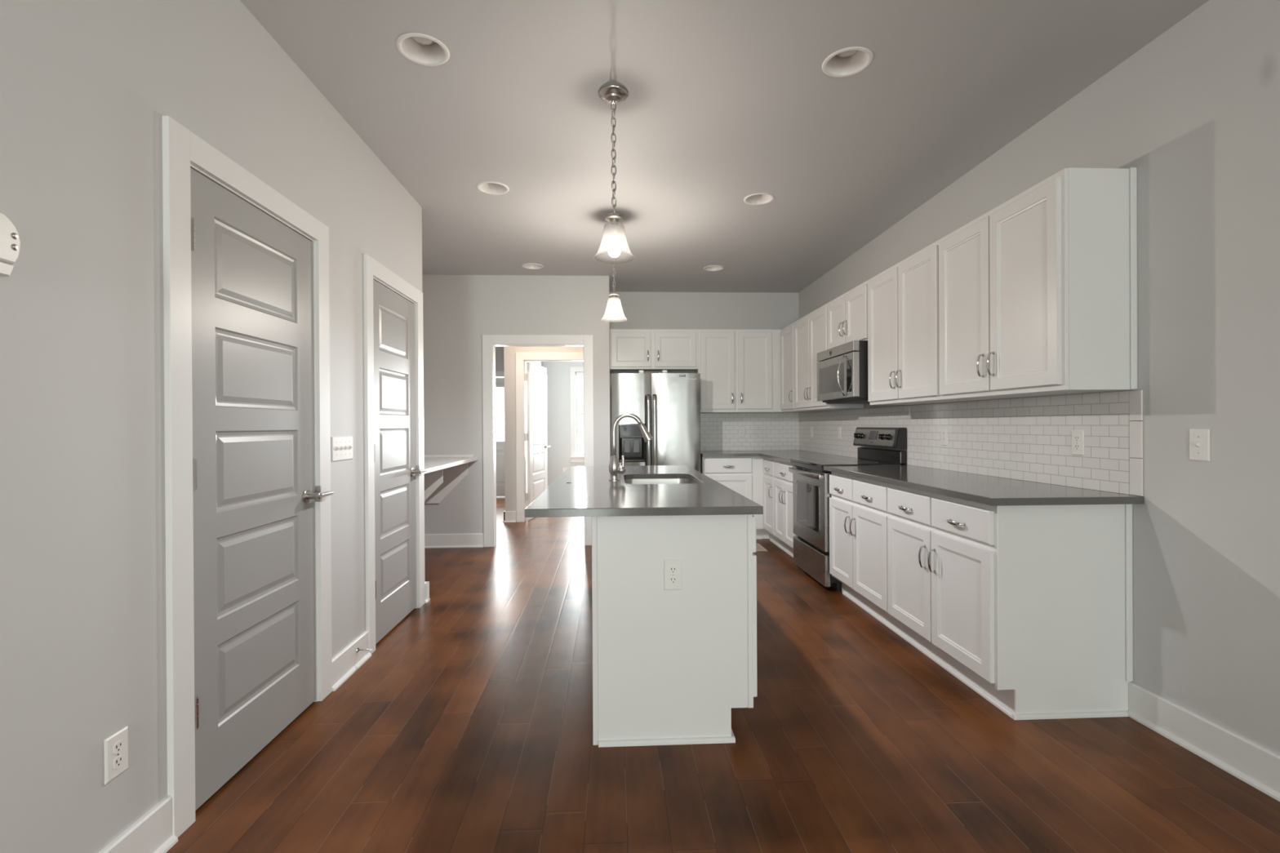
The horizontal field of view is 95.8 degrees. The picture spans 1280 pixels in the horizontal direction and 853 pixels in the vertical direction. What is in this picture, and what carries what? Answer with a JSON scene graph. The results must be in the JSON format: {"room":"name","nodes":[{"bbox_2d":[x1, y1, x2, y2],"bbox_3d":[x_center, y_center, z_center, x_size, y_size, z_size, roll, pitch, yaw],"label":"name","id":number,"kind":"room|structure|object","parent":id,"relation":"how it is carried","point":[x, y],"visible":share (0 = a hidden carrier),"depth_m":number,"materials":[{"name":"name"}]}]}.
{"room":"kitchen","nodes":[
{"label":"kitchen","id":0,"kind":"room"},
{"bbox_2d":[0,0,422,852],"bbox_3d":[-1.595,-0.136,-1.888,0.736,2.732,11.778,0,0,-3],"label":"wall","id":1,"kind":"structure","parent":0,"point":[87,87],"depth_m":1.51,"materials":[{"name":"paint"}]},
{"bbox_2d":[0,212,20,276],"bbox_3d":[-1.351,-0.388,1.160,0.041,0.135,0.186,0,0,-3],"label":"wall fixture","id":2,"kind":"object","parent":1,"relation":"attached to","point":[10,242],"visible":1,"depth_m":1.23,"materials":[{"name":"white plastic"}]},
{"bbox_2d":[103,725,128,784],"bbox_3d":[-1.378,0.865,1.524,0.007,0.115,0.070,0,0,-3],"label":"wall outlet","id":3,"kind":"object","parent":1,"relation":"attached to","point":[116,746],"visible":1,"depth_m":1.52,"materials":[{"name":"white plastic"}]},
{"bbox_2d":[113,740,123,754],"bbox_3d":[-1.376,0.845,1.524,0.003,0.029,0.027,0,0,-3],"label":"receptacle","id":4,"kind":"object","parent":3,"relation":"attached to","point":[117,744],"depth_m":1.52,"materials":[{"name":"grey plastic"}]},
{"bbox_2d":[113,755,123,768],"bbox_3d":[-1.375,0.884,1.524,0.003,0.029,0.027,0,0,-3],"label":"receptacle","id":5,"kind":"object","parent":3,"relation":"attached to","point":[117,759],"depth_m":1.52,"materials":[{"name":"grey plastic"}]},
{"bbox_2d":[162,115,333,838],"bbox_3d":[-1.450,0.154,2.173,0.184,2.130,0.958,0,0,-3],"label":"door","id":6,"kind":"structure","parent":1,"relation":"in","point":[246,299],"depth_m":2.03,"materials":[{"name":"grey paint"}]},
{"bbox_2d":[98,581,430,852],"bbox_3d":[-1.527,1.162,-1.792,0.666,0.135,11.658,0,0,-3],"label":"baseboard","id":7,"kind":"structure","parent":1,"relation":"attached to","point":[153,833],"depth_m":1.67,"materials":[{"name":"white wood"}]},
{"bbox_2d":[331,435,352,462],"bbox_3d":[-1.435,0.105,2.770,0.019,0.116,0.211,0,0,-3],"label":"light switch","id":8,"kind":"object","parent":1,"relation":"attached to","point":[341,446],"visible":1,"depth_m":2.76,"materials":[{"name":"white plastic"}]},
{"bbox_2d":[356,647,373,652],"bbox_3d":[-1.395,1.131,2.930,0.073,0.024,0.024,0,0,-3],"label":"door stop","id":9,"kind":"object","parent":1,"relation":"attached to","point":[357,648],"visible":1,"depth_m":2.93,"materials":[{"name":"silver metal"}]},
{"bbox_2d":[363,253,426,653],"bbox_3d":[-1.513,0.150,3.512,0.184,2.130,0.907,0,0,-3],"label":"door","id":10,"kind":"structure","parent":1,"relation":"in","point":[393,308],"depth_m":3.46,"materials":[{"name":"grey paint"}]},
{"bbox_2d":[424,533,484,548],"bbox_3d":[-1.216,1.143,4.931,1.922,0.135,1.804,0,0,-3],"label":"baseboard","id":11,"kind":"structure","parent":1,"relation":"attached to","point":[477,540],"depth_m":5.79,"materials":[{"name":"white wood"}]},
{"bbox_2d":[422,274,610,533],"bbox_3d":[-1.361,-0.160,6.569,2.042,2.732,1.488,0,0,-3],"label":"wall","id":12,"kind":"structure","parent":0,"point":[458,310],"depth_m":5.81,"materials":[{"name":"paint"}]},
{"bbox_2d":[482,334,593,546],"bbox_3d":[-1.025,0.141,5.901,1.106,2.130,0.158,0,0,-3],"label":"door frame","id":13,"kind":"structure","parent":12,"relation":"in","point":[490,342],"depth_m":5.82,"materials":[{"name":"white wood"}]},
{"bbox_2d":[495,346,539,377],"bbox_3d":[-2.346,-0.157,7.849,1.455,2.732,4.138,0,0,-3],"label":"wall","id":14,"kind":"structure","parent":0,"point":[500,364],"depth_m":9.80,"materials":[{"name":"paint"}]},
{"bbox_2d":[495,384,504,442],"bbox_3d":[-2.466,-0.220,9.809,0.590,0.970,0.030,0,0,-3],"label":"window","id":15,"kind":"structure","parent":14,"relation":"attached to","point":[496,385],"depth_m":9.81,"materials":[{"name":"white glass"}]},
{"bbox_2d":[495,371,505,496],"bbox_3d":[-2.465,0.135,9.824,1.020,2.140,0.093,0,0,-3],"label":"door","id":16,"kind":"structure","parent":14,"relation":"in","point":[500,382],"depth_m":9.83,"materials":[{"name":"white paint"}]},
{"bbox_2d":[503,346,583,521],"bbox_3d":[-0.014,-0.173,8.643,3.517,2.732,2.530,0,0,-3],"label":"wall","id":17,"kind":"structure","parent":0,"point":[509,353],"depth_m":7.30,"materials":[{"name":"paint"}]},
{"bbox_2d":[502,511,515,522],"bbox_3d":[-1.170,1.133,8.577,1.247,0.135,2.560,0,0,-3],"label":"baseboard","id":18,"kind":"structure","parent":17,"relation":"attached to","point":[508,516],"depth_m":7.29,"materials":[{"name":"white wood"}]},
{"bbox_2d":[515,352,583,522],"bbox_3d":[-1.102,0.132,7.752,0.962,2.140,0.887,0,0,-3],"label":"door","id":19,"kind":"structure","parent":17,"relation":"in","point":[535,376],"depth_m":7.43,"materials":[{"name":"white paint"}]},
{"bbox_2d":[539,361,583,485],"bbox_3d":[0.042,-0.174,9.017,3.665,2.732,3.030,0,0,-3],"label":"wall","id":20,"kind":"structure","parent":0,"point":[558,383],"depth_m":10.34,"materials":[{"name":"paint"}]},
{"bbox_2d":[569,367,583,462],"bbox_3d":[-0.704,-0.214,10.393,1.115,1.705,0.130,0,0,-3],"label":"window","id":21,"kind":"structure","parent":20,"relation":"in","point":[573,378],"depth_m":10.34,"materials":[{"name":"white glass"}]},
{"bbox_2d":[576,372,583,376],"bbox_3d":[-0.708,-0.940,10.383,0.865,0.065,0.045,0,0,-3],"label":"blind headrail","id":22,"kind":"object","parent":21,"relation":"attached to","point":[578,374],"visible":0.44,"depth_m":10.34,"materials":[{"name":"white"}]},
{"bbox_2d":[609,291,798,457],"bbox_3d":[0.797,-0.172,6.689,2.280,2.732,0.120,0,0,-3],"label":"wall","id":23,"kind":"structure","parent":0,"point":[633,310],"depth_m":6.62,"materials":[{"name":"paint"}]},
{"bbox_2d":[609,328,697,372],"bbox_3d":[0.147,-0.841,6.412,0.958,0.434,0.367,0,0,-3],"label":"upper cabinet","id":24,"kind":"object","parent":23,"relation":"attached to","point":[631,350],"visible":1,"depth_m":6.27,"materials":[{"name":"white wood"}]},
{"bbox_2d":[693,328,781,413],"bbox_3d":[1.086,-0.610,6.457,0.918,0.907,0.367,0,0,-3],"label":"upper cabinet","id":25,"kind":"object","parent":23,"relation":"attached to","point":[739,369],"visible":0.94,"depth_m":6.32,"materials":[{"name":"white wood"}]},
{"bbox_2d":[700,412,799,451],"bbox_3d":[1.232,0.060,6.645,1.218,0.435,0.008,0,0,-3],"label":"tile backsplash","id":26,"kind":"structure","parent":23,"relation":"attached to","point":[718,431],"depth_m":6.64,"materials":[{"name":"white tile"}]},
{"bbox_2d":[166,496,1279,852],"bbox_3d":[0.039,1.262,1.456,6.600,0.100,18.500,0,0,-3],"label":"floor","id":27,"kind":"structure","parent":0,"point":[467,727],"depth_m":2.09,"materials":[{"name":"brown wood"}]},
{"bbox_2d":[611,369,700,472],"bbox_3d":[0.154,0.305,6.196,0.907,1.763,0.757,0,0,-3],"label":"refrigerator","id":28,"kind":"object","parent":27,"relation":"on","point":[668,405],"visible":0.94,"depth_m":5.89,"materials":[{"name":"grey metal"}]},
{"bbox_2d":[591,514,757,746],"bbox_3d":[0.106,0.765,3.220,0.670,0.884,2.050,0,0,-3],"label":"kitchen island","id":29,"kind":"object","parent":27,"relation":"on","point":[670,667],"visible":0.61,"depth_m":2.21,"materials":[{"name":"white wood"}]},
{"bbox_2d":[524,465,763,517],"bbox_3d":[-0.033,0.309,3.198,0.872,0.030,2.177,0,0,-3],"label":"island countertop","id":30,"kind":"structure","parent":29,"relation":"on","point":[590,492],"depth_m":2.44,"materials":[{"name":"grey stone"}]},
{"bbox_2d":[608,413,653,480],"bbox_3d":[-0.050,0.110,3.171,0.244,0.369,0.058,0,0,-3],"label":"kitchen faucet","id":31,"kind":"object","parent":30,"relation":"on","point":[615,468],"visible":1,"depth_m":3.16,"materials":[{"name":"silver metal"}]},
{"bbox_2d":[624,478,695,484],"bbox_3d":[0.117,0.415,3.263,0.448,0.184,0.655,0,0,-3],"label":"sink","id":32,"kind":"object","parent":30,"relation":"in","point":[651,481],"visible":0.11,"depth_m":3.57,"materials":[{"name":"silver metal"}]},
{"bbox_2d":[663,559,682,590],"bbox_3d":[0.126,0.567,2.207,0.070,0.115,0.007,0,0,-3],"label":"wall outlet","id":33,"kind":"object","parent":29,"relation":"attached to","point":[673,569],"visible":1,"depth_m":2.20,"materials":[{"name":"white plastic"}]},
{"bbox_2d":[669,566,676,573],"bbox_3d":[0.126,0.547,2.204,0.027,0.029,0.003,0,0,-3],"label":"receptacle","id":34,"kind":"object","parent":33,"relation":"attached to","point":[673,570],"depth_m":2.20,"materials":[{"name":"grey plastic"}]},
{"bbox_2d":[669,576,676,584],"bbox_3d":[0.126,0.586,2.204,0.027,0.029,0.003,0,0,-3],"label":"receptacle","id":35,"kind":"object","parent":33,"relation":"attached to","point":[673,580],"depth_m":2.20,"materials":[{"name":"grey plastic"}]},
{"bbox_2d":[700,456,763,539],"bbox_3d":[0.962,0.752,6.317,0.643,0.884,0.641,0,0,-3],"label":"base cabinet","id":36,"kind":"object","parent":27,"relation":"on","point":[744,475],"visible":0.48,"depth_m":6.04,"materials":[{"name":"white wood"}]},
{"bbox_2d":[755,542,767,551],"bbox_3d":[1.149,1.192,5.708,0.130,0.006,0.350,0,0,-3],"label":"floor vent","id":37,"kind":"object","parent":27,"relation":"in","point":[758,547],"visible":0.64,"depth_m":5.66,"materials":[{"name":"beige metal"}]},
{"bbox_2d":[755,544,764,550],"bbox_3d":[1.150,1.192,5.706,0.080,0.003,0.276,0,0,-3],"label":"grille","id":38,"kind":"object","parent":37,"relation":"attached to","point":[758,547],"depth_m":5.68,"materials":[{"name":"beige metal"}]},
{"bbox_2d":[761,457,771,539],"bbox_3d":[1.344,0.751,6.102,0.100,0.884,0.110,0,0,-3],"label":"trim","id":39,"kind":"structure","parent":27,"relation":"on","point":[765,535],"depth_m":6.14,"materials":[{"name":"white wood"}]},
{"bbox_2d":[763,457,783,549],"bbox_3d":[1.568,0.750,5.842,0.629,0.884,0.430,0,0,-3],"label":"base cabinet","id":40,"kind":"object","parent":27,"relation":"on","point":[769,477],"visible":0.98,"depth_m":5.81,"materials":[{"name":"white wood"}]},
{"bbox_2d":[773,459,797,557],"bbox_3d":[1.594,0.751,5.293,0.629,0.884,0.669,0,0,-3],"label":"base cabinet","id":41,"kind":"object","parent":27,"relation":"on","point":[783,483],"visible":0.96,"depth_m":5.30,"materials":[{"name":"white wood"}]},
{"bbox_2d":[700,450,853,462],"bbox_3d":[1.269,0.295,5.795,1.226,0.030,1.711,0,0,-3],"label":"countertop","id":42,"kind":"structure","parent":41,"relation":"on","point":[782,455],"depth_m":5.98,"materials":[{"name":"grey stone"}]},
{"bbox_2d":[788,426,906,591],"bbox_3d":[1.593,0.602,4.574,0.681,1.186,0.755,0,0,-3],"label":"range","id":43,"kind":"object","parent":27,"relation":"on","point":[811,482],"visible":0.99,"depth_m":4.45,"materials":[{"name":"silver metal"}]},
{"bbox_2d":[789,457,901,466],"bbox_3d":[1.591,0.282,4.573,0.594,0.015,0.755,0,0,-3],"label":"cooktop","id":44,"kind":"object","parent":43,"relation":"in","point":[837,461],"depth_m":4.49,"materials":[{"name":"black glass"}]},
{"bbox_2d":[829,471,902,635],"bbox_3d":[1.666,0.755,3.752,0.629,0.884,0.881,0,0,-3],"label":"base cabinet","id":45,"kind":"object","parent":27,"relation":"on","point":[859,513],"visible":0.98,"depth_m":3.67,"materials":[{"name":"white wood"}]},
{"bbox_2d":[887,484,1133,719],"bbox_3d":[1.709,0.757,2.842,0.629,0.884,0.940,0,0,-3],"label":"base cabinet","id":46,"kind":"object","parent":27,"relation":"on","point":[1030,607],"visible":0.91,"depth_m":2.40,"materials":[{"name":"white wood"}]},
{"bbox_2d":[823,465,1144,506],"bbox_3d":[1.686,0.299,3.262,0.632,0.030,1.866,0,0,-3],"label":"countertop","id":47,"kind":"structure","parent":46,"relation":"on","point":[992,491],"depth_m":2.73,"materials":[{"name":"grey stone"}]},
{"bbox_2d":[240,0,1208,293],"bbox_3d":[0.022,-1.645,1.449,6.600,0.250,18.500,0,0,-3],"label":"ceiling","id":48,"kind":"structure","parent":0,"point":[727,102],"depth_m":2.78,"materials":[{"name":"paint"}]},
{"bbox_2d":[395,32,449,66],"bbox_3d":[-0.874,-1.580,2.330,0.205,0.134,0.205,0,0,-3],"label":"recessed light","id":49,"kind":"object","parent":48,"relation":"in","point":[422,49],"visible":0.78,"depth_m":2.38,"materials":[{"name":"white"}]},
{"bbox_2d":[476,181,509,195],"bbox_3d":[-0.938,-1.583,3.687,0.205,0.134,0.205,0,0,-3],"label":"recessed light","id":50,"kind":"object","parent":48,"relation":"in","point":[493,188],"visible":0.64,"depth_m":3.75,"materials":[{"name":"white"}]},
{"bbox_2d":[521,262,543,269],"bbox_3d":[-1.021,-1.588,5.499,0.205,0.134,0.205,0,0,-3],"label":"recessed light","id":51,"kind":"object","parent":48,"relation":"in","point":[531,265],"visible":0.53,"depth_m":5.56,"materials":[{"name":"white"}]},
{"bbox_2d":[598,84,628,240],"bbox_3d":[-0.120,-1.146,2.645,0.187,0.752,0.187,0,0,-3],"label":"pendant lamp","id":52,"kind":"object","parent":48,"relation":"hanging from","point":[613,95],"visible":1,"depth_m":2.63,"materials":[{"name":"silver metal"}]},
{"bbox_2d":[610,225,617,240],"bbox_3d":[-0.118,-0.886,2.645,0.034,0.060,0.034,0,0,-3],"label":"socket","id":53,"kind":"object","parent":52,"relation":"attached to","point":[614,228],"depth_m":2.63,"materials":[{"name":"white plastic"}]},
{"bbox_2d":[604,213,622,308],"bbox_3d":[-0.189,-1.150,4.193,0.187,0.752,0.187,0,0,-3],"label":"pendant lamp","id":54,"kind":"object","parent":48,"relation":"hanging from","point":[614,295],"visible":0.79,"depth_m":4.18,"materials":[{"name":"silver metal"}]},
{"bbox_2d":[611,299,616,308],"bbox_3d":[-0.187,-0.890,4.194,0.034,0.060,0.034,0,0,-3],"label":"socket","id":55,"kind":"object","parent":54,"relation":"attached to","point":[613,301],"depth_m":4.18,"materials":[{"name":"white plastic"}]},
{"bbox_2d":[703,265,724,271],"bbox_3d":[0.716,-1.598,5.602,0.205,0.134,0.205,0,0,-3],"label":"recessed light","id":56,"kind":"object","parent":48,"relation":"in","point":[711,268],"visible":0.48,"depth_m":5.67,"materials":[{"name":"white"}]},
{"bbox_2d":[743,192,774,204],"bbox_3d":[0.801,-1.594,3.888,0.205,0.134,0.205,0,0,-3],"label":"recessed light","id":57,"kind":"object","parent":48,"relation":"in","point":[759,198],"visible":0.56,"depth_m":3.95,"materials":[{"name":"white"}]},
{"bbox_2d":[822,46,873,77],"bbox_3d":[0.870,-1.590,2.426,0.205,0.134,0.205,0,0,-3],"label":"recessed light","id":58,"kind":"object","parent":48,"relation":"in","point":[848,61],"visible":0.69,"depth_m":2.47,"materials":[{"name":"white"}]},
{"bbox_2d":[798,0,1279,755],"bbox_3d":[2.235,-0.162,-0.454,0.120,2.732,14.284,0,0,-3],"label":"wall","id":59,"kind":"structure","parent":0,"point":[1196,109],"depth_m":2.12,"materials":[{"name":"paint"}]},
{"bbox_2d":[780,321,821,412],"bbox_3d":[1.678,-0.613,6.264,0.353,0.907,0.808,0,0,-3],"label":"upper cabinet","id":60,"kind":"object","parent":59,"relation":"attached to","point":[787,334],"visible":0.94,"depth_m":6.08,"materials":[{"name":"white wood"}]},
{"bbox_2d":[794,302,863,410],"bbox_3d":[1.719,-0.611,5.404,0.353,0.907,0.912,0,0,-3],"label":"upper cabinet","id":61,"kind":"object","parent":59,"relation":"attached to","point":[811,331],"visible":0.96,"depth_m":5.38,"materials":[{"name":"white wood"}]},
{"bbox_2d":[827,279,869,349],"bbox_3d":[1.757,-0.844,4.560,0.353,0.437,0.776,0,0,-3],"label":"upper cabinet","id":62,"kind":"object","parent":59,"relation":"attached to","point":[847,313],"visible":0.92,"depth_m":4.49,"materials":[{"name":"white wood"}]},
{"bbox_2d":[817,340,869,404],"bbox_3d":[1.697,-0.408,4.567,0.462,0.432,0.750,0,0,-3],"label":"microwave","id":63,"kind":"object","parent":62,"relation":"attached to","point":[842,370],"visible":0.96,"depth_m":4.36,"materials":[{"name":"silver metal"}]},
{"bbox_2d":[867,239,989,404],"bbox_3d":[1.798,-0.607,3.720,0.353,0.907,0.906,0,0,-3],"label":"upper cabinet","id":64,"kind":"object","parent":59,"relation":"attached to","point":[904,355],"visible":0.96,"depth_m":3.63,"materials":[{"name":"white wood"}]},
{"bbox_2d":[798,390,1142,496],"bbox_3d":[1.938,0.061,4.508,0.008,0.435,4.327,0,0,-3],"label":"tile backsplash","id":65,"kind":"structure","parent":59,"relation":"attached to","point":[1028,438],"depth_m":3.05,"materials":[{"name":"white tile"}]},
{"bbox_2d":[810,426,813,436],"bbox_3d":[1.849,0.054,6.236,0.007,0.115,0.070,0,0,-3],"label":"wall outlet","id":66,"kind":"object","parent":65,"relation":"attached to","point":[811,427],"visible":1,"depth_m":6.22,"materials":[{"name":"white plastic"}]},
{"bbox_2d":[837,426,841,439],"bbox_3d":[1.885,0.061,5.467,0.007,0.115,0.070,0,0,-3],"label":"wall outlet","id":67,"kind":"object","parent":65,"relation":"attached to","point":[838,428],"visible":1,"depth_m":5.46,"materials":[{"name":"white plastic"}]},
{"bbox_2d":[941,427,947,445],"bbox_3d":[1.967,0.065,3.737,0.007,0.115,0.070,0,0,-3],"label":"wall outlet","id":68,"kind":"object","parent":65,"relation":"attached to","point":[944,430],"visible":1,"depth_m":3.73,"materials":[{"name":"white plastic"}]},
{"bbox_2d":[1071,430,1084,455],"bbox_3d":[2.017,0.076,2.665,0.007,0.115,0.070,0,0,-3],"label":"wall outlet","id":69,"kind":"object","parent":65,"relation":"attached to","point":[1077,436],"visible":1,"depth_m":2.66,"materials":[{"name":"white plastic"}]},
{"bbox_2d":[1074,435,1079,441],"bbox_3d":[2.015,0.056,2.665,0.003,0.029,0.027,0,0,-3],"label":"receptacle","id":70,"kind":"object","parent":69,"relation":"attached to","point":[1076,437],"depth_m":2.67,"materials":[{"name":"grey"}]},
{"bbox_2d":[1074,444,1079,450],"bbox_3d":[2.015,0.095,2.665,0.003,0.029,0.027,0,0,-3],"label":"receptacle","id":71,"kind":"object","parent":69,"relation":"attached to","point":[1077,446],"depth_m":2.66,"materials":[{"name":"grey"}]},
{"bbox_2d":[938,167,1137,399],"bbox_3d":[1.841,-0.607,2.814,0.353,0.911,0.907,0,0,-3],"label":"upper cabinet","id":72,"kind":"object","parent":59,"relation":"attached to","point":[1037,291],"visible":1,"depth_m":2.45,"materials":[{"name":"white wood"}]},
{"bbox_2d":[1189,429,1210,461],"bbox_3d":[2.045,0.068,2.121,0.019,0.117,0.073,0,0,-3],"label":"light switch","id":73,"kind":"object","parent":59,"relation":"attached to","point":[1199,439],"visible":1,"depth_m":2.11,"materials":[{"name":"white plastic"}]},
{"bbox_2d":[1126,681,1279,801],"bbox_3d":[2.265,1.142,-2.516,0.030,0.135,9.855,0,0,-3],"label":"baseboard","id":74,"kind":"structure","parent":59,"relation":"attached to","point":[1252,763],"depth_m":2.08,"materials":[{"name":"white wood"}]},
{"bbox_3d":[-2.243,-0.150,4.880,0.120,2.732,2.004,0,0,-3],"label":"wall","id":75,"kind":"structure","parent":0,"visible":0},
{"bbox_2d":[423,454,478,503],"bbox_3d":[-1.881,0.526,4.899,0.596,0.484,1.802,0,0,-3],"label":"desk","id":76,"kind":"object","parent":75,"relation":"attached to","point":[444,473],"visible":0.38,"depth_m":5.71,"materials":[{"name":"white wood"}]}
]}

